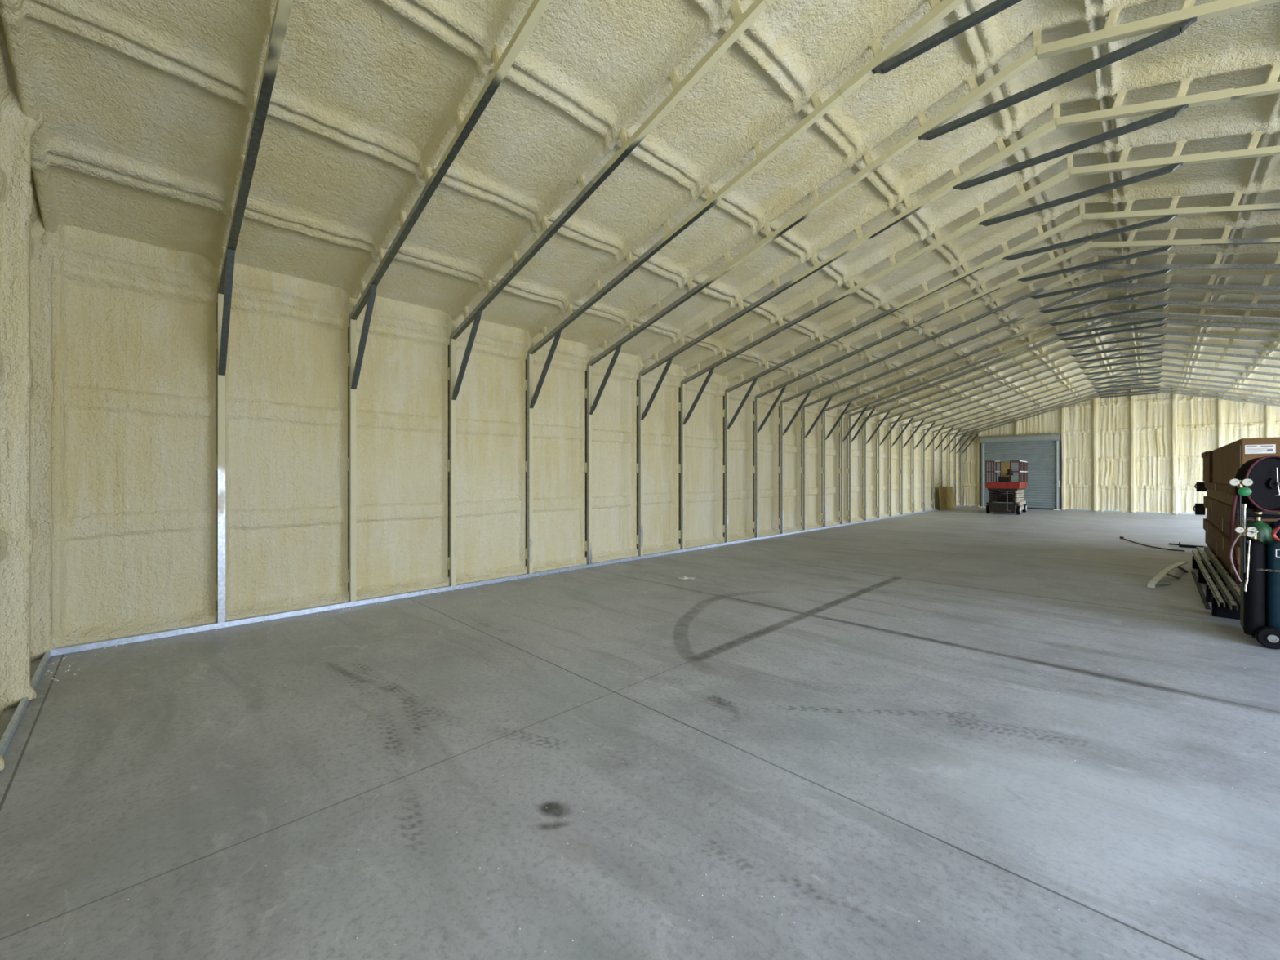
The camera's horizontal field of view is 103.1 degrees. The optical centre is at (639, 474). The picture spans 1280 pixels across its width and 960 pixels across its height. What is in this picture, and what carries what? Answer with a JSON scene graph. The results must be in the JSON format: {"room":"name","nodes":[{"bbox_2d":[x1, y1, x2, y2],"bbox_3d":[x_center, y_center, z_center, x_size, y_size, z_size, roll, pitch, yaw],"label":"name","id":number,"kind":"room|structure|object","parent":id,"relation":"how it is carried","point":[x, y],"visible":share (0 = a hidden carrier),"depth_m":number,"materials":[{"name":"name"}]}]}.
{"room":"empty warehouse","nodes":[
{"label":"empty warehouse","id":0,"kind":"room"},
{"bbox_2d":[0,38,56,770],"bbox_3d":[-0.897,-1.214,0.104,0.198,5.579,12.540,0,0,-45],"label":"wall","id":1,"kind":"structure","parent":0,"point":[26,265],"depth_m":3.47,"materials":[{"name":"plastic"}]},
{"bbox_2d":[0,651,50,756],"bbox_3d":[-0.880,1.550,0.114,0.030,0.049,12.030,0,0,-45],"label":"baseboard","id":2,"kind":"structure","parent":1,"relation":"attached to","point":[5,740],"depth_m":3.29,"materials":[{"name":"grey metal"}]},
{"bbox_2d":[40,222,961,647],"bbox_3d":[5.409,-0.324,14.960,30.060,3.800,0.313,0,0,-45],"label":"wall","id":3,"kind":"structure","parent":0,"point":[134,322],"depth_m":6.13,"materials":[{"name":"plastic"}]},
{"bbox_2d":[48,505,961,656],"bbox_3d":[5.438,1.548,14.931,29.860,0.054,0.115,0,0,-45],"label":"baseboard","id":4,"kind":"structure","parent":3,"relation":"attached to","point":[104,643],"depth_m":6.12,"materials":[{"name":"silver metal"}]},
{"bbox_2d":[0,506,1279,959],"bbox_3d":[9.736,1.576,10.591,30.660,0.001,13.160,0,0,-45],"label":"floor","id":5,"kind":"structure","parent":0,"point":[197,752],"depth_m":2.72,"materials":[{"name":"concrete"}]},
{"bbox_2d":[216,0,293,623],"bbox_3d":[-0.053,-1.164,0.932,0.070,5.370,12.386,0,0,-45],"label":"truss","id":6,"kind":"object","parent":5,"relation":"on","point":[278,20],"visible":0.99,"depth_m":4.78,"materials":[{"name":"metal"}]},
{"bbox_2d":[346,0,551,602],"bbox_3d":[0.766,-1.164,1.840,0.070,5.370,12.248,0,0,-45],"label":"truss","id":7,"kind":"object","parent":5,"relation":"on","point":[502,64],"visible":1,"depth_m":4.93,"materials":[{"name":"metal"}]},
{"bbox_2d":[446,0,774,586],"bbox_3d":[1.644,-1.164,2.710,0.070,5.370,12.248,0,0,-45],"label":"truss","id":8,"kind":"object","parent":5,"relation":"on","point":[742,21],"visible":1,"depth_m":5.17,"materials":[{"name":"metal"}]},
{"bbox_2d":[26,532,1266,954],"bbox_3d":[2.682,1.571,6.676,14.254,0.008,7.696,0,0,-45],"label":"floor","id":9,"kind":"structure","parent":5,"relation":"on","point":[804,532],"depth_m":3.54,"materials":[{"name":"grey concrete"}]},
{"bbox_2d":[678,576,694,579],"bbox_3d":[0.709,1.557,7.641,0.240,0.038,0.160,0,0,17],"label":"paper scrap","id":10,"kind":"object","parent":5,"relation":"on","point":[683,577],"visible":1,"depth_m":7.62,"materials":[{"name":"white paper"}]},
{"bbox_2d":[524,0,1022,573],"bbox_3d":[2.517,-1.164,3.575,0.070,5.370,12.248,0,0,-45],"label":"truss","id":11,"kind":"object","parent":5,"relation":"on","point":[892,57],"visible":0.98,"depth_m":4.88,"materials":[{"name":"metal"}]},
{"bbox_2d":[583,0,1279,564],"bbox_3d":[3.349,-1.164,4.399,0.070,5.370,12.248,0,0,-45],"label":"truss","id":12,"kind":"object","parent":5,"relation":"on","point":[1171,24],"visible":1,"depth_m":4.60,"materials":[{"name":"metal"}]},
{"bbox_2d":[937,486,955,510],"bbox_3d":[14.131,1.073,23.377,2.440,0.998,0.093,0,0,-45],"label":"board","id":13,"kind":"object","parent":5,"relation":"on","point":[946,495],"visible":1,"depth_m":23.29,"materials":[{"name":"brown wood"}]},
{"bbox_2d":[635,62,1279,555],"bbox_3d":[4.273,-1.164,5.217,0.070,5.370,12.386,0,0,-45],"label":"truss","id":14,"kind":"object","parent":5,"relation":"on","point":[1170,107],"visible":1,"depth_m":5.51,"materials":[{"name":"metal"}]},
{"bbox_2d":[677,131,1279,549],"bbox_3d":[5.131,-1.164,6.067,0.070,5.370,12.386,0,0,-45],"label":"truss","id":15,"kind":"object","parent":5,"relation":"on","point":[1171,163],"visible":0.99,"depth_m":6.40,"materials":[{"name":"metal"}]},
{"bbox_2d":[721,191,1279,542],"bbox_3d":[6.212,-1.164,7.137,0.070,5.370,12.386,0,0,-45],"label":"truss","id":16,"kind":"object","parent":5,"relation":"on","point":[1169,214],"visible":1,"depth_m":7.49,"materials":[{"name":"metal"}]},
{"bbox_2d":[985,460,1027,515],"bbox_3d":[15.206,0.504,21.052,1.120,2.141,2.400,0,0,43],"label":"scissor lift","id":17,"kind":"object","parent":5,"relation":"on","point":[1016,503],"visible":1,"depth_m":20.37,"materials":[{"name":"red metal"}]},
{"bbox_2d":[997,475,1011,482],"bbox_3d":[14.669,0.241,20.433,0.390,0.450,0.410,0,0,43],"label":"tool chest","id":18,"kind":"object","parent":17,"relation":"on","point":[1001,479],"visible":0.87,"depth_m":20.31,"materials":[{"name":"black metal"}]},
{"bbox_2d":[1001,462,1011,478],"bbox_3d":[14.921,-0.026,20.687,0.340,0.980,0.018,0,0,43],"label":"plywood offcut","id":19,"kind":"object","parent":17,"relation":"on","point":[1005,465],"visible":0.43,"depth_m":20.70,"materials":[{"name":"brown wood"}]},
{"bbox_2d":[751,226,1279,537],"bbox_3d":[7.086,-1.164,8.002,0.070,5.370,12.386,0,0,-45],"label":"truss","id":20,"kind":"object","parent":5,"relation":"on","point":[1167,244],"visible":0.95,"depth_m":8.44,"materials":[{"name":"metal"}]},
{"bbox_2d":[777,251,1279,533],"bbox_3d":[7.935,-1.164,8.843,0.070,5.370,12.386,0,0,-45],"label":"truss","id":21,"kind":"object","parent":5,"relation":"on","point":[1168,266],"visible":0.91,"depth_m":9.35,"materials":[{"name":"metal"}]},
{"bbox_2d":[800,272,1279,529],"bbox_3d":[8.785,-1.164,9.685,0.070,5.370,12.386,0,0,-45],"label":"truss","id":22,"kind":"object","parent":5,"relation":"on","point":[1162,287],"visible":0.9,"depth_m":10.27,"materials":[{"name":"metal"}]},
{"bbox_2d":[820,289,1279,526],"bbox_3d":[9.660,-1.164,10.551,0.070,5.370,12.386,0,0,-45],"label":"truss","id":23,"kind":"object","parent":5,"relation":"on","point":[1165,302],"visible":0.94,"depth_m":11.38,"materials":[{"name":"metal"}]},
{"bbox_2d":[837,302,1279,524],"bbox_3d":[10.496,-1.164,11.379,0.070,5.370,12.386,0,0,-45],"label":"truss","id":24,"kind":"object","parent":5,"relation":"on","point":[1164,315],"visible":0.9,"depth_m":12.05,"materials":[{"name":"metal"}]},
{"bbox_2d":[845,308,1279,522],"bbox_3d":[10.914,-1.164,11.793,0.070,5.370,12.386,0,0,-45],"label":"truss","id":25,"kind":"object","parent":5,"relation":"on","point":[1199,322],"visible":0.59,"depth_m":12.66,"materials":[{"name":"metal"}]},
{"bbox_2d":[861,320,1279,519],"bbox_3d":[11.781,-1.164,12.651,0.070,5.370,12.386,0,0,-45],"label":"truss","id":26,"kind":"object","parent":5,"relation":"on","point":[1162,333],"visible":0.86,"depth_m":13.65,"materials":[{"name":"metal"}]},
{"bbox_2d":[874,333,1279,518],"bbox_3d":[12.564,-1.164,13.524,0.070,5.370,12.248,0,0,-45],"label":"truss","id":27,"kind":"object","parent":5,"relation":"on","point":[1162,341],"visible":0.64,"depth_m":14.28,"materials":[{"name":"metal"}]},
{"bbox_2d":[886,342,1279,516],"bbox_3d":[13.386,-1.164,14.338,0.070,5.370,12.248,0,0,-45],"label":"truss","id":28,"kind":"object","parent":5,"relation":"on","point":[1162,348],"visible":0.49,"depth_m":14.98,"materials":[{"name":"metal"}]},
{"bbox_2d":[898,347,1279,514],"bbox_3d":[14.233,-1.164,15.177,0.070,5.370,12.248,0,0,-45],"label":"truss","id":29,"kind":"object","parent":5,"relation":"on","point":[1159,357],"visible":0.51,"depth_m":15.87,"materials":[{"name":"metal"}]},
{"bbox_2d":[910,355,1279,512],"bbox_3d":[15.161,-1.164,16.096,0.070,5.370,12.248,0,0,-45],"label":"truss","id":30,"kind":"object","parent":5,"relation":"on","point":[1161,363],"visible":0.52,"depth_m":16.82,"materials":[{"name":"metal"}]},
{"bbox_2d":[920,361,1279,511],"bbox_3d":[16.121,-1.164,17.047,0.070,5.370,12.248,0,0,-45],"label":"truss","id":31,"kind":"object","parent":5,"relation":"on","point":[1160,370],"visible":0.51,"depth_m":17.70,"materials":[{"name":"metal"}]},
{"bbox_2d":[929,368,1279,509],"bbox_3d":[17.045,-1.164,17.962,0.070,5.370,12.248,0,0,-45],"label":"truss","id":32,"kind":"object","parent":5,"relation":"on","point":[1160,375],"visible":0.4,"depth_m":18.73,"materials":[{"name":"metal"}]},
{"bbox_2d":[938,373,1279,505],"bbox_3d":[17.916,-1.164,18.824,0.070,5.370,12.248,0,0,-45],"label":"truss","id":33,"kind":"object","parent":5,"relation":"on","point":[1160,380],"visible":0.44,"depth_m":19.37,"materials":[{"name":"metal"}]},
{"bbox_2d":[946,377,1279,487],"bbox_3d":[18.794,-1.164,19.693,0.070,5.370,12.248,0,0,-45],"label":"truss","id":34,"kind":"object","parent":5,"relation":"on","point":[948,472],"visible":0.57,"depth_m":20.24,"materials":[{"name":"metal"}]},
{"bbox_2d":[952,378,1279,506],"bbox_3d":[19.528,-1.164,20.420,0.070,5.370,12.248,0,0,-45],"label":"truss","id":35,"kind":"object","parent":5,"relation":"on","point":[1179,389],"visible":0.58,"depth_m":21.06,"materials":[{"name":"metal"}]},
{"bbox_2d":[958,382,1279,505],"bbox_3d":[20.267,-1.164,21.055,0.070,5.370,12.386,0,0,-45],"label":"truss","id":36,"kind":"object","parent":5,"relation":"on","point":[1128,387],"visible":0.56,"depth_m":21.85,"materials":[{"name":"metal"}]},
{"bbox_2d":[1120,536,1185,551],"bbox_3d":[11.430,1.548,11.533,0.282,0.055,2.241,0,0,19],"label":"power cord","id":37,"kind":"object","parent":5,"relation":"on","point":[1121,537],"visible":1,"depth_m":11.04,"materials":[{"name":"black rubber"}]},
{"bbox_2d":[1146,561,1187,587],"bbox_3d":[8.138,1.508,7.766,2.428,0.136,0.182,0,0,-35],"label":"bracket","id":38,"kind":"object","parent":5,"relation":"on","point":[1156,579],"visible":1,"depth_m":7.64,"materials":[{"name":"metal"}]},
{"bbox_2d":[1168,542,1203,546],"bbox_3d":[12.134,1.564,11.172,0.041,0.036,0.712,0,0,-34],"label":"bar","id":39,"kind":"object","parent":5,"relation":"on","point":[1169,543],"visible":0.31,"depth_m":11.36,"materials":[{"name":"metal"}]},
{"bbox_2d":[1178,542,1199,547],"bbox_3d":[11.898,1.526,11.008,0.100,0.100,0.300,0,0,-45],"label":"bracket","id":40,"kind":"object","parent":5,"relation":"on","point":[1180,544],"visible":0.89,"depth_m":11.00,"materials":[{"name":"black metal"}]},
{"bbox_2d":[1191,570,1210,609],"bbox_3d":[7.781,1.561,7.065,3.200,0.030,0.040,0,0,-45],"label":"iron","id":41,"kind":"object","parent":5,"relation":"on","point":[1206,603],"visible":1,"depth_m":6.76,"materials":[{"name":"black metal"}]},
{"bbox_2d":[1191,555,1217,570],"bbox_3d":[9.375,1.471,8.440,0.120,0.210,0.270,0,0,-45],"label":"support block","id":42,"kind":"object","parent":5,"relation":"on","point":[1194,565],"visible":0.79,"depth_m":8.47,"materials":[{"name":"black rubber"}]},
{"bbox_2d":[1198,568,1226,586],"bbox_3d":[8.238,1.471,7.314,0.120,0.210,0.270,0,0,-45],"label":"support block","id":43,"kind":"object","parent":5,"relation":"on","point":[1202,580],"visible":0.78,"depth_m":7.34,"materials":[{"name":"black rubber"}]},
{"bbox_2d":[1205,583,1239,604],"bbox_3d":[7.137,1.471,6.223,0.120,0.210,0.270,0,0,-45],"label":"support block","id":44,"kind":"object","parent":5,"relation":"on","point":[1209,594],"visible":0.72,"depth_m":6.26,"materials":[{"name":"black rubber"}]},
{"bbox_2d":[1211,596,1239,619],"bbox_3d":[6.497,1.471,5.590,0.120,0.210,0.270,0,0,-45],"label":"support block","id":45,"kind":"object","parent":5,"relation":"on","point":[1222,611],"visible":0.77,"depth_m":5.59,"materials":[{"name":"black rubber"}]},
{"bbox_2d":[1191,550,1225,607],"bbox_3d":[8.129,1.387,7.318,5.350,0.056,0.045,0,0,-45],"label":"metal rail","id":46,"kind":"object","parent":45,"relation":"on","point":[1215,591],"visible":1,"depth_m":6.56,"materials":[{"name":"metal"}]},
{"bbox_2d":[1195,546,1238,610],"bbox_3d":[8.363,1.384,7.437,6.050,0.061,0.050,0,0,-45],"label":"metal rail","id":47,"kind":"object","parent":45,"relation":"on","point":[1223,588],"visible":1,"depth_m":6.51,"materials":[{"name":"metal"}]},
{"bbox_2d":[1203,546,1239,604],"bbox_3d":[8.412,1.372,7.352,6.100,0.086,0.055,0,0,-45],"label":"metal rail","id":48,"kind":"object","parent":45,"relation":"on","point":[1233,587],"visible":0.82,"depth_m":6.90,"materials":[{"name":"metal"}]},
{"bbox_2d":[1240,513,1279,648],"bbox_3d":[6.023,0.973,4.606,0.569,1.204,0.720,0,0,-45],"label":"cart","id":49,"kind":"object","parent":5,"relation":"on","point":[1268,637],"depth_m":4.64,"materials":[{"name":"black metal"}]},
{"bbox_2d":[1229,494,1239,583],"bbox_3d":[5.720,0.621,4.883,0.028,0.853,0.068,0,0,-45],"label":"gas hose","id":50,"kind":"object","parent":49,"relation":"hanging from","point":[1235,497],"visible":0.82,"depth_m":4.88,"materials":[{"name":"red rubber"}]},
{"bbox_2d":[1241,503,1247,527],"bbox_3d":[5.689,0.399,4.782,0.046,0.256,0.032,0,0,-45],"label":"torch","id":51,"kind":"object","parent":49,"relation":"hanging from","point":[1243,505],"visible":0.92,"depth_m":4.78,"materials":[{"name":"metal"}]},
{"bbox_2d":[1244,540,1250,591],"bbox_3d":[5.610,0.841,4.694,0.063,0.472,0.020,0,0,-10],"label":"torch","id":52,"kind":"object","parent":49,"relation":"hanging from","point":[1248,554],"visible":1,"depth_m":4.69,"materials":[{"name":"metal"}]},
{"bbox_2d":[1243,530,1265,635],"bbox_3d":[5.726,1.004,4.734,0.132,0.973,0.132,0,0,-45],"label":"gas cylinder","id":53,"kind":"object","parent":49,"relation":"on","point":[1254,599],"visible":0.8,"depth_m":4.69,"materials":[{"name":"black metal"}]},
{"bbox_2d":[1234,526,1257,573],"bbox_3d":[5.636,0.697,4.729,0.076,0.438,0.132,0,0,-45],"label":"pressure regulator","id":54,"kind":"object","parent":53,"relation":"attached to","point":[1250,531],"visible":1,"depth_m":4.73,"materials":[{"name":"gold metal"}]},
{"bbox_2d":[1229,533,1241,582],"bbox_3d":[5.570,0.770,4.750,0.016,0.456,0.075,0,0,-45],"label":"gas hose","id":55,"kind":"object","parent":54,"relation":"hanging from","point":[1239,534],"visible":1,"depth_m":4.75,"materials":[{"name":"rubber"}]},
{"bbox_2d":[1229,478,1253,524],"bbox_3d":[5.599,0.253,4.731,0.125,0.435,0.145,0,0,-45],"label":"pressure regulator","id":56,"kind":"object","parent":54,"relation":"attached to","point":[1244,491],"visible":1,"depth_m":4.73,"materials":[{"name":"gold metal"}]},
{"bbox_2d":[1234,454,1279,519],"bbox_3d":[5.981,0.125,4.846,0.544,0.622,0.180,0,0,0],"label":"hose reel","id":57,"kind":"object","parent":49,"relation":"attached to","point":[1264,472],"visible":0.91,"depth_m":4.82,"materials":[{"name":"black metal"}]},
{"bbox_2d":[1245,511,1272,626],"bbox_3d":[5.882,0.924,4.833,0.170,1.134,0.170,0,0,-45],"label":"gas cylinder","id":58,"kind":"object","parent":49,"relation":"on","point":[1264,535],"visible":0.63,"depth_m":4.76,"materials":[{"name":"green metal"}]},
{"bbox_2d":[1266,537,1279,628],"bbox_3d":[5.879,0.982,4.609,0.250,1.018,0.250,0,0,-45],"label":"gas cylinder","id":59,"kind":"object","parent":49,"relation":"on","point":[1273,550],"visible":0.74,"depth_m":4.62,"materials":[{"name":"teal metal"}]},
{"bbox_2d":[1273,519,1279,539],"bbox_3d":[6.048,0.904,4.744,0.170,1.174,0.170,0,0,-45],"label":"gas hose","id":60,"kind":"object","parent":49,"relation":"on","point":[1277,523],"visible":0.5,"depth_m":4.75,"materials":[{"name":"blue rubber"}]},
{"bbox_3d":[10.635,1.496,8.589,0.120,0.160,1.200,0,0,-45],"label":"skid timber","id":61,"kind":"object","parent":5,"relation":"on","visible":0},
{"bbox_2d":[1204,530,1239,586],"bbox_3d":[10.090,1.276,8.038,5.750,0.280,1.263,0,0,-45],"label":"carton","id":62,"kind":"object","parent":61,"relation":"on","point":[1224,559],"visible":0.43,"depth_m":7.99,"materials":[{"name":"brown cardboard"}]},
{"bbox_2d":[1203,518,1239,564],"bbox_3d":[10.118,1.026,8.080,6.050,0.220,1.283,0,0,-45],"label":"carton","id":63,"kind":"object","parent":62,"relation":"on","point":[1218,535],"visible":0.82,"depth_m":7.97,"materials":[{"name":"cardboard"}]},
{"bbox_2d":[1206,508,1239,545],"bbox_3d":[10.132,0.796,8.066,5.850,0.240,1.243,0,0,-45],"label":"carton","id":64,"kind":"object","parent":63,"relation":"on","point":[1223,525],"visible":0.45,"depth_m":8.30,"materials":[{"name":"brown cardboard"}]},
{"bbox_2d":[1203,495,1279,527],"bbox_3d":[10.140,0.561,8.094,6.200,0.230,1.273,0,0,-45],"label":"carton","id":65,"kind":"object","parent":64,"relation":"on","point":[1222,509],"visible":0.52,"depth_m":7.98,"materials":[{"name":"cardboard"}]},
{"bbox_2d":[1192,503,1205,515],"bbox_3d":[11.940,0.736,10.852,0.140,0.240,0.179,0,0,-45],"label":"clamp","id":66,"kind":"object","parent":65,"relation":"attached to","point":[1200,509],"visible":0.95,"depth_m":10.80,"materials":[{"name":"black metal"}]},
{"bbox_2d":[1207,488,1233,505],"bbox_3d":[10.118,0.361,8.045,5.900,0.170,1.233,0,0,-45],"label":"carton","id":67,"kind":"object","parent":65,"relation":"on","point":[1226,498],"visible":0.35,"depth_m":8.40,"materials":[{"name":"cardboard"}]},
{"bbox_2d":[1204,481,1235,494],"bbox_3d":[10.125,0.211,8.073,6.050,0.130,1.263,0,0,-45],"label":"carton","id":68,"kind":"object","parent":67,"relation":"on","point":[1225,488],"visible":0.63,"depth_m":7.99,"materials":[{"name":"cardboard"}]},
{"bbox_2d":[1201,450,1213,482],"bbox_3d":[11.690,-0.154,9.648,1.750,0.600,1.300,0,0,-45],"label":"cardboard box","id":69,"kind":"object","parent":68,"relation":"on","point":[1207,456],"visible":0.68,"depth_m":9.76,"materials":[{"name":"brown cardboard"}]},
{"bbox_2d":[1194,481,1206,491],"bbox_3d":[11.954,0.256,10.838,0.140,0.200,0.178,0,0,-45],"label":"clamp","id":70,"kind":"object","parent":69,"relation":"attached to","point":[1199,486],"visible":0.93,"depth_m":10.79,"materials":[{"name":"black metal"}]},
{"bbox_2d":[1213,436,1279,484],"bbox_3d":[9.509,-0.154,7.448,4.405,0.600,1.243,0,0,-45],"label":"cardboard box","id":71,"kind":"object","parent":68,"relation":"on","point":[1228,459],"visible":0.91,"depth_m":6.63,"materials":[{"name":"brown cardboard"}]},
{"bbox_2d":[1246,445,1272,452],"bbox_3d":[7.607,-0.318,6.239,0.001,0.079,0.210,0,0,-45],"label":"print","id":72,"kind":"object","parent":71,"relation":"attached to","point":[1249,448],"depth_m":6.24},
{"bbox_2d":[0,0,1279,432],"bbox_3d":[9.718,-2.986,10.609,30.060,1.945,12.570,0,0,-45],"label":"ceiling","id":73,"kind":"structure","parent":0,"point":[147,105],"depth_m":4.90,"materials":[{"name":"plastic"}]},
{"bbox_2d":[959,382,1279,515],"bbox_3d":[20.331,-1.214,21.119,0.213,5.580,12.550,0,0,-45],"label":"wall","id":74,"kind":"structure","parent":0,"point":[1136,453],"depth_m":21.00,"materials":[{"name":"plastic"}]},
{"bbox_2d":[978,432,1061,510],"bbox_3d":[17.624,-0.139,23.652,0.370,3.430,3.070,0,0,-45],"label":"door","id":75,"kind":"structure","parent":74,"relation":"in","point":[1042,452],"depth_m":23.36,"materials":[{"name":"paint"}]},
{"bbox_2d":[979,432,1060,443],"bbox_3d":[17.638,-1.684,23.659,0.340,0.340,3.000,0,0,-45],"label":"hood","id":76,"kind":"object","parent":75,"relation":"attached to","point":[1043,437],"depth_m":23.43,"materials":[{"name":"grey metal"}]},
{"bbox_2d":[962,505,1206,515],"bbox_3d":[20.358,1.550,21.117,0.050,0.049,12.070,0,0,-45],"label":"baseboard","id":77,"kind":"structure","parent":74,"relation":"attached to","point":[962,505],"depth_m":21.16,"materials":[{"name":"grey metal"}]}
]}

